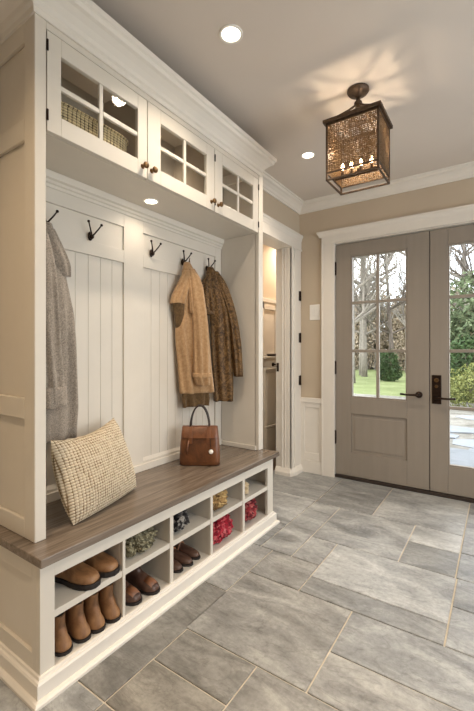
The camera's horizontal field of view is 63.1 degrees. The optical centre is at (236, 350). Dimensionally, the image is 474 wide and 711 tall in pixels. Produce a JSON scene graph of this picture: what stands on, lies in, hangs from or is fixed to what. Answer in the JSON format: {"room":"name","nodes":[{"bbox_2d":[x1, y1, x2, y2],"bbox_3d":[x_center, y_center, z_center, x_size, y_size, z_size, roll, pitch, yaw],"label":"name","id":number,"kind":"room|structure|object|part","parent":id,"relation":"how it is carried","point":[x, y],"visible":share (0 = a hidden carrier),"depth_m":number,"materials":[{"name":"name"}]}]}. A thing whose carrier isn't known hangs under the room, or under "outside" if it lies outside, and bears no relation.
{"room":"mudroom","nodes":[
{"label":"mudroom","id":0,"kind":"room"},
{"bbox_2d":[0,458,473,710],"bbox_3d":[0.650,1.180,1.372,3.970,0.060,6.800,0,0,34],"label":"floor","id":1,"kind":"structure","parent":0,"point":[360,597],"depth_m":1.63,"materials":[{"name":"grey tile"}]},
{"bbox_2d":[0,459,279,710],"bbox_3d":[-0.357,0.926,2.025,0.439,0.447,1.644,0,0,34],"label":"cubby","id":2,"kind":"object","parent":1,"relation":"on","point":[31,599],"visible":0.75,"depth_m":1.50,"materials":[{"name":"beige paint"}]},
{"bbox_3d":[-0.818,0.921,1.397,0.385,0.437,0.020,0,0,34],"label":"panel","id":3,"kind":"part","parent":2,"relation":"part of","materials":[{"name":"beige paint"}]},
{"bbox_2d":[55,611,72,656],"bbox_3d":[-0.653,1.006,1.404,0.142,0.130,0.067,0,0,37],"label":"boot","id":4,"kind":"object","parent":2,"relation":"on","point":[63,642],"visible":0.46,"depth_m":1.37,"materials":[{"name":"brown leather"}]},
{"bbox_2d":[55,562,100,590],"bbox_3d":[-0.634,0.839,1.486,0.246,0.089,0.098,0,0,20],"label":"clog","id":5,"kind":"object","parent":2,"relation":"on","point":[80,577],"visible":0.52,"depth_m":1.44,"materials":[{"name":"brown leather"}]},
{"bbox_2d":[65,601,91,643],"bbox_3d":[-0.611,1.003,1.462,0.142,0.136,0.067,0,0,32],"label":"boot","id":6,"kind":"object","parent":2,"relation":"on","point":[78,629],"visible":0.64,"depth_m":1.44,"materials":[{"name":"brown leather"}]},
{"bbox_2d":[55,570,121,616],"bbox_3d":[-0.711,0.896,1.528,0.393,0.024,0.317,0,0,34],"label":"shelf","id":7,"kind":"object","parent":2,"relation":"attached to","point":[66,597],"depth_m":1.40,"materials":[{"name":"beige paint"}]},
{"bbox_2d":[83,592,105,633],"bbox_3d":[-0.572,1.001,1.512,0.142,0.140,0.067,0,0,36],"label":"boot","id":8,"kind":"object","parent":2,"relation":"on","point":[94,617],"visible":0.54,"depth_m":1.48,"materials":[{"name":"brown leather"}]},
{"bbox_2d":[82,551,119,577],"bbox_3d":[-0.587,0.839,1.569,0.246,0.089,0.098,0,0,22],"label":"clog","id":9,"kind":"object","parent":2,"relation":"on","point":[107,566],"visible":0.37,"depth_m":1.52,"materials":[{"name":"brown leather"}]},
{"bbox_2d":[98,583,120,623],"bbox_3d":[-0.530,1.000,1.565,0.142,0.143,0.067,0,0,33],"label":"boot","id":10,"kind":"object","parent":2,"relation":"on","point":[110,610],"visible":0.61,"depth_m":1.54,"materials":[{"name":"brown leather"}]},
{"bbox_2d":[125,580,141,605],"bbox_3d":[-0.504,0.991,1.685,0.214,0.162,0.081,0,0,29],"label":"boot","id":11,"kind":"object","parent":2,"relation":"on","point":[133,597],"visible":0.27,"depth_m":1.64,"materials":[{"name":"brown leather"}]},
{"bbox_2d":[0,445,278,568],"bbox_3d":[-0.354,0.688,2.028,0.440,0.030,1.617,0,0,34],"label":"bench top","id":12,"kind":"object","parent":2,"relation":"on","point":[160,488],"visible":0.83,"depth_m":1.68,"materials":[{"name":"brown wood"}]},
{"bbox_2d":[50,418,135,524],"bbox_3d":[-0.612,0.503,1.694,0.209,0.346,0.441,0,0,16],"label":"throw pillow","id":13,"kind":"object","parent":12,"relation":"on","point":[94,470],"visible":1,"depth_m":1.57,"materials":[{"name":"fabric"}]},
{"bbox_2d":[0,0,276,542],"bbox_3d":[-0.379,-0.315,2.044,0.418,1.974,1.691,0,0,34],"label":"hall tree","id":14,"kind":"object","parent":12,"relation":"on","point":[120,294],"visible":0.71,"depth_m":1.86,"materials":[{"name":"beige paint"}]},
{"bbox_3d":[-0.824,-0.294,1.449,0.316,1.932,0.044,0,0,34],"label":"panel","id":15,"kind":"part","parent":14,"relation":"part of","materials":[{"name":"beige paint"}]},
{"bbox_2d":[46,210,58,221],"bbox_3d":[-0.827,-0.579,1.683,0.048,0.085,0.085,0,0,34],"label":"coat hook","id":16,"kind":"object","parent":14,"relation":"attached to","point":[57,211],"visible":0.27,"depth_m":1.69,"materials":[{"name":"brown metal"}]},
{"bbox_2d":[46,222,78,443],"bbox_3d":[-0.773,-0.076,1.636,0.161,0.947,0.265,0,0,34],"label":"coat","id":17,"kind":"object","parent":16,"relation":"hanging from","point":[62,405],"visible":0.61,"depth_m":1.64,"materials":[{"name":"fabric"}]},
{"bbox_2d":[87,220,102,240],"bbox_3d":[-0.698,-0.579,1.872,0.048,0.085,0.085,0,0,34],"label":"coat hook","id":18,"kind":"object","parent":14,"relation":"attached to","point":[90,236],"visible":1,"depth_m":1.88,"materials":[{"name":"brown metal"}]},
{"bbox_3d":[-0.537,-0.059,2.164,0.014,1.462,1.480,0,0,34],"label":"panel frame","id":19,"kind":"part","parent":14,"relation":"part of","materials":[{"name":"beige paint"}]},
{"bbox_3d":[-0.519,-0.757,2.151,0.030,0.064,1.480,0,0,34],"label":"cove moulding","id":20,"kind":"part","parent":14,"relation":"part of","materials":[{"name":"beige paint"}]},
{"bbox_3d":[-0.372,-1.238,2.039,0.400,0.127,1.691,0,0,34],"label":"crown moulding","id":21,"kind":"part","parent":14,"relation":"part of","materials":[{"name":"paint"}]},
{"bbox_3d":[-0.409,0.652,2.077,0.295,0.040,1.480,0,0,34],"label":"skirting","id":22,"kind":"part","parent":14,"relation":"part of","materials":[{"name":"beige paint"}]},
{"bbox_2d":[46,22,258,239],"bbox_3d":[-0.385,-1.025,2.067,0.347,0.470,1.470,0,0,34],"label":"upper cabinet","id":23,"kind":"object","parent":14,"relation":"attached to","point":[182,169],"visible":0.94,"depth_m":1.83,"materials":[{"name":"beige paint"}]},
{"bbox_2d":[61,101,128,152],"bbox_3d":[-0.672,-0.885,1.668,0.222,0.151,0.412,0,0,34],"label":"woven basket","id":24,"kind":"object","parent":23,"relation":"in","point":[69,113],"visible":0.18,"depth_m":1.59,"materials":[{"name":"beige wicker"}]},
{"bbox_3d":[-0.555,-0.970,1.585,0.020,0.360,0.474,0,0,34],"label":"door","id":25,"kind":"part","parent":23,"relation":"part of","materials":[{"name":"beige paint"}]},
{"bbox_3d":[-0.524,-1.025,2.161,0.010,0.434,1.469,0,0,34],"label":"panel","id":26,"kind":"part","parent":23,"relation":"part of","materials":[{"name":"white wood"}]},
{"bbox_3d":[-0.415,-0.836,1.743,0.033,0.030,0.030,0,0,34],"label":"knob","id":27,"kind":"part","parent":23,"relation":"part of","materials":[{"name":"gold metal"}]},
{"bbox_3d":[-0.408,-1.251,2.082,0.291,0.018,1.469,0,0,34],"label":"panel","id":28,"kind":"part","parent":23,"relation":"part of","materials":[{"name":"white wood"}]},
{"bbox_2d":[143,198,158,204],"bbox_3d":[-0.454,-0.787,2.040,0.080,0.006,0.080,0,0,34],"label":"recessed light","id":29,"kind":"object","parent":23,"relation":"attached to","point":[151,201],"visible":1,"depth_m":2.04,"materials":[{"name":"white plastic"}]},
{"bbox_3d":[-0.408,-0.799,2.082,0.291,0.018,1.469,0,0,34],"label":"panel","id":30,"kind":"part","parent":23,"relation":"part of","materials":[{"name":"beige paint"}]},
{"bbox_3d":[-0.384,-0.836,1.789,0.033,0.030,0.030,0,0,34],"label":"knob","id":31,"kind":"part","parent":23,"relation":"part of","materials":[{"name":"gold metal"}]},
{"bbox_3d":[-0.278,-0.970,1.992,0.020,0.360,0.503,0,0,34],"label":"door","id":32,"kind":"part","parent":23,"relation":"part of","materials":[{"name":"beige paint"}]},
{"bbox_3d":[0.001,-0.970,2.400,0.020,0.360,0.477,0,0,34],"label":"door","id":33,"kind":"part","parent":23,"relation":"part of","materials":[{"name":"beige paint"}]},
{"bbox_2d":[149,240,161,256],"bbox_3d":[-0.473,-0.579,2.202,0.048,0.085,0.085,0,0,34],"label":"coat hook","id":34,"kind":"object","parent":14,"relation":"attached to","point":[152,253],"visible":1,"depth_m":2.20,"materials":[{"name":"brown metal"}]},
{"bbox_2d":[181,250,191,264],"bbox_3d":[-0.324,-0.579,2.421,0.048,0.085,0.085,0,0,34],"label":"coat hook","id":35,"kind":"object","parent":14,"relation":"attached to","point":[182,260],"visible":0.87,"depth_m":2.42,"materials":[{"name":"brown metal"}]},
{"bbox_2d":[170,258,213,407],"bbox_3d":[-0.268,-0.117,2.383,0.297,0.937,0.137,0,0,-22],"label":"coat","id":36,"kind":"object","parent":35,"relation":"hanging from","point":[195,376],"visible":1,"depth_m":2.35,"materials":[{"name":"fabric"}]},
{"bbox_3d":[0.032,-0.294,2.706,0.316,1.932,0.057,0,0,34],"label":"panel","id":37,"kind":"part","parent":14,"relation":"part of","materials":[{"name":"beige paint"}]},
{"bbox_2d":[179,404,219,465],"bbox_3d":[-0.220,0.497,2.294,0.238,0.351,0.120,0,0,0],"label":"handbag","id":38,"kind":"object","parent":12,"relation":"on","point":[199,444],"visible":1,"depth_m":2.25,"materials":[{"name":"leather"}]},
{"bbox_3d":[-0.220,0.391,2.277,0.122,0.140,0.018,0,0,0],"label":"handle","id":39,"kind":"part","parent":38,"relation":"part of","materials":[{"name":"leather"}]},
{"bbox_2d":[125,526,157,557],"bbox_3d":[-0.492,0.827,1.738,0.270,0.111,0.223,0,0,34],"label":"scarf","id":40,"kind":"object","parent":2,"relation":"on","point":[142,541],"visible":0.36,"depth_m":1.66,"materials":[{"name":"green fabric"}]},
{"bbox_2d":[125,566,159,595],"bbox_3d":[-0.442,0.991,1.754,0.214,0.162,0.081,0,0,28],"label":"boot","id":41,"kind":"object","parent":2,"relation":"on","point":[146,584],"visible":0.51,"depth_m":1.72,"materials":[{"name":"brown leather"}]},
{"bbox_2d":[125,537,169,574],"bbox_3d":[-0.541,0.896,1.778,0.393,0.024,0.259,0,0,34],"label":"shelf","id":42,"kind":"object","parent":2,"relation":"attached to","point":[161,544],"depth_m":1.68,"materials":[{"name":"beige paint"}]},
{"bbox_3d":[-0.376,1.083,2.037,0.375,0.023,1.536,0,0,34],"label":"panel","id":43,"kind":"part","parent":2,"relation":"part of","materials":[{"name":"beige paint"}]},
{"bbox_2d":[173,559,182,572],"bbox_3d":[-0.377,1.037,1.921,0.246,0.068,0.068,0,0,24],"label":"loafer","id":44,"kind":"object","parent":2,"relation":"on","point":[177,567],"visible":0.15,"depth_m":1.87,"materials":[{"name":"brown leather"}]},
{"bbox_2d":[173,510,189,531],"bbox_3d":[-0.349,0.830,1.928,0.240,0.104,0.162,0,0,34],"label":"slippers","id":45,"kind":"object","parent":2,"relation":"on","point":[181,518],"visible":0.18,"depth_m":1.86,"materials":[{"name":"black fabric"}]},
{"bbox_2d":[173,547,192,566],"bbox_3d":[-0.333,1.037,1.977,0.246,0.068,0.068,0,0,25],"label":"loafer","id":46,"kind":"object","parent":2,"relation":"on","point":[183,559],"visible":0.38,"depth_m":1.93,"materials":[{"name":"leather"}]},
{"bbox_2d":[173,541,200,559],"bbox_3d":[-0.301,1.037,2.040,0.246,0.068,0.068,0,0,26],"label":"loafer","id":47,"kind":"object","parent":2,"relation":"on","point":[181,546],"visible":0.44,"depth_m":2.00,"materials":[{"name":"leather"}]},
{"bbox_2d":[173,512,209,545],"bbox_3d":[-0.380,0.896,2.014,0.393,0.024,0.285,0,0,34],"label":"shelf","id":48,"kind":"object","parent":2,"relation":"attached to","point":[198,520],"depth_m":1.95,"materials":[{"name":"beige paint"}]},
{"bbox_2d":[213,489,227,510],"bbox_3d":[-0.167,0.829,2.186,0.233,0.107,0.214,0,0,34],"label":"scarf","id":49,"kind":"object","parent":2,"relation":"on","point":[219,499],"visible":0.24,"depth_m":2.13,"materials":[{"name":"yellow fabric"}]},
{"bbox_2d":[213,514,233,544],"bbox_3d":[-0.156,0.993,2.206,0.248,0.153,0.247,0,0,34],"label":"scarf","id":50,"kind":"object","parent":2,"relation":"on","point":[222,527],"visible":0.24,"depth_m":2.14,"materials":[{"name":"red fabric"}]},
{"bbox_2d":[213,497,241,521],"bbox_3d":[-0.210,0.896,2.264,0.393,0.024,0.292,0,0,34],"label":"shelf","id":51,"kind":"object","parent":2,"relation":"attached to","point":[233,502],"depth_m":2.19,"materials":[{"name":"beige paint"}]},
{"bbox_2d":[245,480,249,493],"bbox_3d":[-0.012,0.837,2.399,0.210,0.091,0.063,0,0,34],"label":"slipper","id":52,"kind":"object","parent":2,"relation":"on","point":[247,484],"visible":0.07,"depth_m":2.35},
{"bbox_2d":[245,498,257,521],"bbox_3d":[0.007,0.997,2.453,0.234,0.146,0.224,0,0,34],"label":"scarf","id":53,"kind":"object","parent":2,"relation":"on","point":[250,507],"visible":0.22,"depth_m":2.40,"materials":[{"name":"red fabric"}]},
{"bbox_3d":[0.058,0.921,2.683,0.385,0.437,0.020,0,0,34],"label":"panel","id":54,"kind":"part","parent":2,"relation":"part of","materials":[{"name":"beige paint"}]},
{"bbox_2d":[245,479,266,502],"bbox_3d":[-0.028,0.896,2.532,0.393,0.024,0.326,0,0,34],"label":"shelf","id":55,"kind":"object","parent":2,"relation":"attached to","point":[257,486],"depth_m":2.49,"materials":[{"name":"beige paint"}]},
{"bbox_2d":[263,366,275,450],"bbox_3d":[0.436,0.668,4.398,0.149,0.961,0.580,0,0,34],"label":"base cabinet","id":56,"kind":"object","parent":1,"relation":"on","point":[269,373],"visible":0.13,"depth_m":4.19,"materials":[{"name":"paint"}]},
{"bbox_3d":[0.392,0.960,4.258,0.013,0.240,0.260,0,0,34],"label":"drawer","id":57,"kind":"part","parent":56,"relation":"part of","materials":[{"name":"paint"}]},
{"bbox_3d":[0.392,0.525,4.258,0.013,0.550,0.260,0,0,34],"label":"door","id":58,"kind":"part","parent":56,"relation":"part of","materials":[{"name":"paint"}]},
{"bbox_2d":[263,244,275,299],"bbox_3d":[0.269,-0.090,3.991,0.590,2.600,3.100,0,0,34],"label":"wall","id":59,"kind":"structure","parent":0,"point":[269,254],"depth_m":4.50,"materials":[{"name":"beige paint"}]},
{"bbox_2d":[263,297,275,366],"bbox_3d":[0.120,0.278,4.093,0.030,1.745,2.900,0,0,34],"label":"trim","id":60,"kind":"structure","parent":59,"relation":"attached to","point":[269,305],"depth_m":4.47,"materials":[{"name":"paint"}]},
{"bbox_2d":[263,356,275,360],"bbox_3d":[0.425,0.093,4.405,0.119,0.053,0.560,0,0,34],"label":"wall shelf","id":61,"kind":"object","parent":59,"relation":"attached to","point":[265,358],"visible":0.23,"depth_m":4.32,"materials":[{"name":"paint"}]},
{"bbox_2d":[263,190,299,233],"bbox_3d":[-0.962,-0.120,1.599,0.210,2.540,5.360,0,0,34],"label":"wall","id":62,"kind":"structure","parent":0,"point":[272,207],"depth_m":3.38,"materials":[{"name":"beige paint"}]},
{"bbox_2d":[263,234,289,468],"bbox_3d":[0.208,0.100,3.258,0.145,2.100,0.780,0,0,34],"label":"trim","id":63,"kind":"structure","parent":62,"relation":"attached to","point":[282,251],"depth_m":3.57,"materials":[{"name":"paint"}]},
{"bbox_2d":[263,221,301,469],"bbox_3d":[0.302,0.050,3.242,0.028,2.200,1.099,0,0,34],"label":"trim","id":64,"kind":"structure","parent":62,"relation":"attached to","point":[270,231],"depth_m":3.58,"materials":[{"name":"paint"}]},
{"bbox_2d":[263,213,302,241],"bbox_3d":[0.306,-1.065,3.239,0.038,0.059,1.098,0,0,34],"label":"trim","id":65,"kind":"structure","parent":62,"relation":"attached to","point":[267,219],"depth_m":3.33,"materials":[{"name":"paint"}]},
{"bbox_2d":[275,464,302,476],"bbox_3d":[0.490,1.115,3.632,0.189,0.070,0.211,0,0,34],"label":"baseboard","id":66,"kind":"structure","parent":62,"relation":"attached to","point":[298,469],"depth_m":3.56,"materials":[{"name":"paint"}]},
{"bbox_2d":[92,0,473,200],"bbox_3d":[0.874,-1.430,1.220,3.670,0.080,7.000,0,0,34],"label":"ceiling","id":67,"kind":"structure","parent":0,"point":[293,67],"depth_m":1.88,"materials":[{"name":"paint"}]},
{"bbox_2d":[219,24,242,43],"bbox_3d":[-0.026,-1.387,1.695,0.104,0.006,0.104,0,0,34],"label":"recessed light","id":68,"kind":"object","parent":67,"relation":"in","point":[229,33],"visible":1,"depth_m":1.69,"materials":[{"name":"white plastic"}]},
{"bbox_2d":[301,151,314,158],"bbox_3d":[0.505,-1.387,2.744,0.100,0.006,0.100,0,0,34],"label":"recessed light","id":69,"kind":"object","parent":67,"relation":"in","point":[306,155],"visible":1,"depth_m":2.75,"materials":[{"name":"white plastic"}]},
{"bbox_2d":[323,83,392,194],"bbox_3d":[0.646,-1.142,2.058,0.296,0.494,0.258,0,0,34],"label":"lantern","id":70,"kind":"object","parent":67,"relation":"hanging from","point":[336,152],"visible":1,"depth_m":2.00,"materials":[{"name":"brown metal"}]},
{"bbox_3d":[0.538,-1.063,2.132,0.002,0.250,0.219,0,0,34],"label":"panel","id":71,"kind":"part","parent":70,"relation":"part of","materials":[{"name":"metal"}]},
{"bbox_3d":[0.583,-1.063,1.966,0.257,0.250,0.002,0,0,34],"label":"panel","id":72,"kind":"part","parent":70,"relation":"part of","materials":[{"name":"metal"}]},
{"bbox_3d":[0.646,-1.326,2.058,0.044,0.056,0.044,0,0,34],"label":"stem","id":73,"kind":"part","parent":70,"relation":"part of","materials":[{"name":"brown metal"}]},
{"bbox_3d":[0.646,-1.253,2.058,0.296,0.112,0.258,0,0,34],"label":"crown frame","id":74,"kind":"part","parent":70,"relation":"part of","materials":[{"name":"brown metal"}]},
{"bbox_3d":[0.709,-1.063,2.151,0.257,0.250,0.002,0,0,34],"label":"panel","id":75,"kind":"part","parent":70,"relation":"part of","materials":[{"name":"metal"}]},
{"bbox_3d":[0.754,-1.063,1.985,0.002,0.250,0.219,0,0,34],"label":"panel","id":76,"kind":"part","parent":70,"relation":"part of","materials":[{"name":"metal"}]},
{"bbox_2d":[300,177,473,397],"bbox_3d":[2.020,-0.120,2.823,3.340,2.540,0.140,0,0,34],"label":"wall","id":77,"kind":"structure","parent":0,"point":[461,192],"depth_m":3.58,"materials":[{"name":"beige paint"}]},
{"bbox_2d":[301,397,320,474],"bbox_3d":[0.696,0.797,3.624,0.208,0.705,0.026,0,0,34],"label":"wainscoting","id":78,"kind":"structure","parent":77,"relation":"attached to","point":[310,407],"depth_m":3.62,"materials":[{"name":"paint"}]},
{"bbox_2d":[310,304,319,319],"bbox_3d":[0.727,-0.357,3.612,0.100,0.144,0.010,0,0,34],"label":"light switch","id":79,"kind":"object","parent":77,"relation":"attached to","point":[314,309],"visible":1,"depth_m":3.61,"materials":[{"name":"white plastic"}]},
{"bbox_2d":[263,161,473,214],"bbox_3d":[1.668,-1.346,2.306,3.340,0.088,1.110,0,0,34],"label":"trim","id":80,"kind":"structure","parent":77,"relation":"attached to","point":[274,188],"depth_m":3.21,"materials":[{"name":"paint"}]},
{"bbox_2d":[335,231,428,489],"bbox_3d":[1.216,0.081,3.314,0.784,2.086,0.101,0,0,34],"label":"door","id":81,"kind":"structure","parent":77,"relation":"in","point":[377,438],"depth_m":3.28,"materials":[{"name":"beige paint"}]},
{"bbox_3d":[1.420,0.360,3.148,0.163,0.054,0.057,0,0,34],"label":"handle","id":82,"kind":"part","parent":81,"relation":"part of","materials":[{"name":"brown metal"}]},
{"bbox_2d":[316,204,473,238],"bbox_3d":[1.517,-1.065,3.056,1.867,0.050,0.041,0,0,34],"label":"trim","id":83,"kind":"structure","parent":77,"relation":"attached to","point":[466,208],"depth_m":3.16,"materials":[{"name":"paint"}]},
{"bbox_2d":[321,211,473,477],"bbox_3d":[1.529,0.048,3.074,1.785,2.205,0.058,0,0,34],"label":"trim","id":84,"kind":"structure","parent":77,"relation":"attached to","point":[327,243],"depth_m":3.51,"materials":[{"name":"paint"}]},
{"bbox_2d":[335,473,473,502],"bbox_3d":[1.575,1.141,3.141,1.559,0.026,0.155,0,0,34],"label":"threshold","id":85,"kind":"object","parent":77,"relation":"attached to","point":[434,493],"depth_m":3.17,"materials":[{"name":"black metal"}]},
{"bbox_2d":[429,224,473,497],"bbox_3d":[1.864,0.081,2.876,0.780,2.086,0.107,0,0,34],"label":"door","id":86,"kind":"structure","parent":77,"relation":"in","point":[444,477],"depth_m":3.05,"materials":[{"name":"beige paint"}]},
{"bbox_3d":[1.585,0.310,3.066,0.068,0.230,0.008,0,0,34],"label":"handle plate","id":87,"kind":"part","parent":86,"relation":"part of","materials":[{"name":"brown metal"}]},
{"bbox_3d":[1.622,0.375,3.009,0.147,0.023,0.053,0,0,34],"label":"handle","id":88,"kind":"part","parent":86,"relation":"part of","materials":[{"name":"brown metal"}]},
{"label":"outside","id":89,"kind":"structure","parent":0,"visible":0},
{"bbox_2d":[354,367,469,397],"bbox_3d":[18.088,1.476,44.307,100.000,0.348,86.400,0,0,34],"label":"lawn","id":90,"kind":"structure","parent":89,"point":[363,385],"depth_m":14.36,"materials":[{"name":"green plant"}]},
{"bbox_2d":[355,287,397,369],"bbox_3d":[9.496,-2.578,26.824,5.139,7.944,3.549,0,0,-29],"label":"thicket","id":91,"kind":"object","parent":90,"relation":"on","point":[371,338],"visible":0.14,"depth_m":26.11,"materials":[{"name":"brown plant"}]},
{"bbox_2d":[354,254,403,374],"bbox_3d":[6.547,-4.724,20.412,5.970,12.074,5.834,0,0,26],"label":"bare tree","id":92,"kind":"object","parent":90,"relation":"on","point":[373,315],"visible":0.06,"depth_m":19.78,"materials":[{"name":"grey plant"}]},
{"bbox_2d":[354,252,405,382],"bbox_3d":[4.550,-4.724,15.644,5.970,12.074,5.834,0,0,-13],"label":"bare tree","id":93,"kind":"object","parent":90,"relation":"on","point":[368,309],"visible":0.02,"depth_m":15.16,"materials":[{"name":"grey plant"}]},
{"bbox_2d":[354,252,405,376],"bbox_3d":[6.336,-4.422,19.175,5.543,11.470,5.671,0,0,-32],"label":"bare tree","id":94,"kind":"object","parent":90,"relation":"on","point":[365,333],"visible":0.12,"depth_m":19.12,"materials":[{"name":"grey plant"}]},
{"bbox_2d":[354,252,405,348],"bbox_3d":[6.732,-4.312,18.205,4.896,11.256,5.959,0,0,-44],"label":"bare tree","id":95,"kind":"object","parent":90,"relation":"on","point":[389,326],"visible":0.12,"depth_m":18.22,"materials":[{"name":"grey plant"}]},
{"bbox_2d":[375,349,403,380],"bbox_3d":[6.434,0.624,16.454,0.943,1.443,1.210,0,0,-40],"label":"bush","id":96,"kind":"object","parent":90,"relation":"on","point":[389,368],"visible":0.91,"depth_m":16.19,"materials":[{"name":"green plant"}]},
{"bbox_2d":[384,280,405,370],"bbox_3d":[11.155,-2.105,25.867,3.411,6.946,4.747,0,0,-26],"label":"thicket","id":97,"kind":"object","parent":90,"relation":"on","point":[397,323],"visible":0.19,"depth_m":24.96,"materials":[{"name":"brown plant"}]},
{"bbox_2d":[354,393,473,449],"bbox_3d":[6.026,1.302,6.180,21.000,0.015,6.200,0,0,34],"label":"gravel path","id":98,"kind":"structure","parent":90,"relation":"on","point":[454,421],"depth_m":7.19,"materials":[{"name":"white gravel"}]},
{"bbox_2d":[450,363,473,407],"bbox_3d":[5.479,0.760,8.312,2.256,1.092,1.090,0,0,29],"label":"shrub","id":99,"kind":"object","parent":98,"relation":"on","point":[459,385],"visible":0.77,"depth_m":8.48,"materials":[{"name":"green plant"}]},
{"bbox_2d":[450,333,473,401],"bbox_3d":[5.871,0.449,9.659,1.654,1.771,1.378,0,0,34],"label":"shrub","id":100,"kind":"object","parent":98,"relation":"on","point":[469,358],"visible":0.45,"depth_m":9.57,"materials":[{"name":"green plant"}]},
{"bbox_2d":[450,415,473,449],"bbox_3d":[4.331,1.282,6.019,12.177,0.036,3.858,0,0,34],"label":"stepping stones","id":101,"kind":"object","parent":98,"relation":"on","point":[469,443],"visible":0.08,"depth_m":6.00},
{"bbox_2d":[380,247,456,372],"bbox_3d":[9.891,-5.327,22.203,6.566,13.281,6.418,0,0,41],"label":"bare tree","id":102,"kind":"object","parent":90,"relation":"on","point":[402,319],"visible":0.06,"depth_m":22.83,"materials":[{"name":"grey plant"}]},
{"bbox_2d":[396,267,461,369],"bbox_3d":[12.654,-2.409,24.121,4.916,7.599,3.395,0,0,2],"label":"thicket","id":103,"kind":"object","parent":90,"relation":"on","point":[453,287],"visible":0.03,"depth_m":23.95,"materials":[{"name":"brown plant"}]},
{"bbox_2d":[450,269,473,372],"bbox_3d":[7.395,-0.696,11.110,4.670,4.052,2.744,0,0,37],"label":"leafy tree","id":104,"kind":"object","parent":90,"relation":"on","point":[465,317],"visible":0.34,"depth_m":11.01,"materials":[{"name":"green plant"}]},
{"bbox_2d":[450,243,473,381],"bbox_3d":[7.753,-4.312,12.443,5.959,11.256,4.896,0,0,-8],"label":"bare tree","id":105,"kind":"object","parent":90,"relation":"on","point":[464,265],"visible":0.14,"depth_m":11.65,"materials":[{"name":"grey plant"}]},
{"bbox_2d":[450,448,473,466],"bbox_3d":[3.341,1.315,3.127,10.000,0.270,1.770,0,0,34],"label":"porch","id":106,"kind":"object","parent":90,"relation":"on","point":[464,457],"depth_m":4.26,"materials":[{"name":"concrete"}]},
{"bbox_2d":[450,244,473,366],"bbox_3d":[12.289,-5.026,20.771,6.126,12.678,6.268,0,0,28],"label":"bare tree","id":107,"kind":"object","parent":90,"relation":"on","point":[470,248],"visible":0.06,"depth_m":20.76,"materials":[{"name":"grey plant"}]},
{"bbox_3d":[-0.185,-0.579,2.625,0.048,0.084,0.085,0,0,34],"label":"coat hook","id":108,"kind":"object","parent":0,"visible":0},
{"bbox_2d":[202,267,242,401],"bbox_3d":[-0.105,-0.110,2.601,0.291,0.904,0.119,0,0,-14],"label":"quilted jacket","id":109,"kind":"object","parent":108,"relation":"hanging from","point":[226,349],"visible":0.92,"depth_m":2.58,"materials":[{"name":"brown fabric"}]}
]}

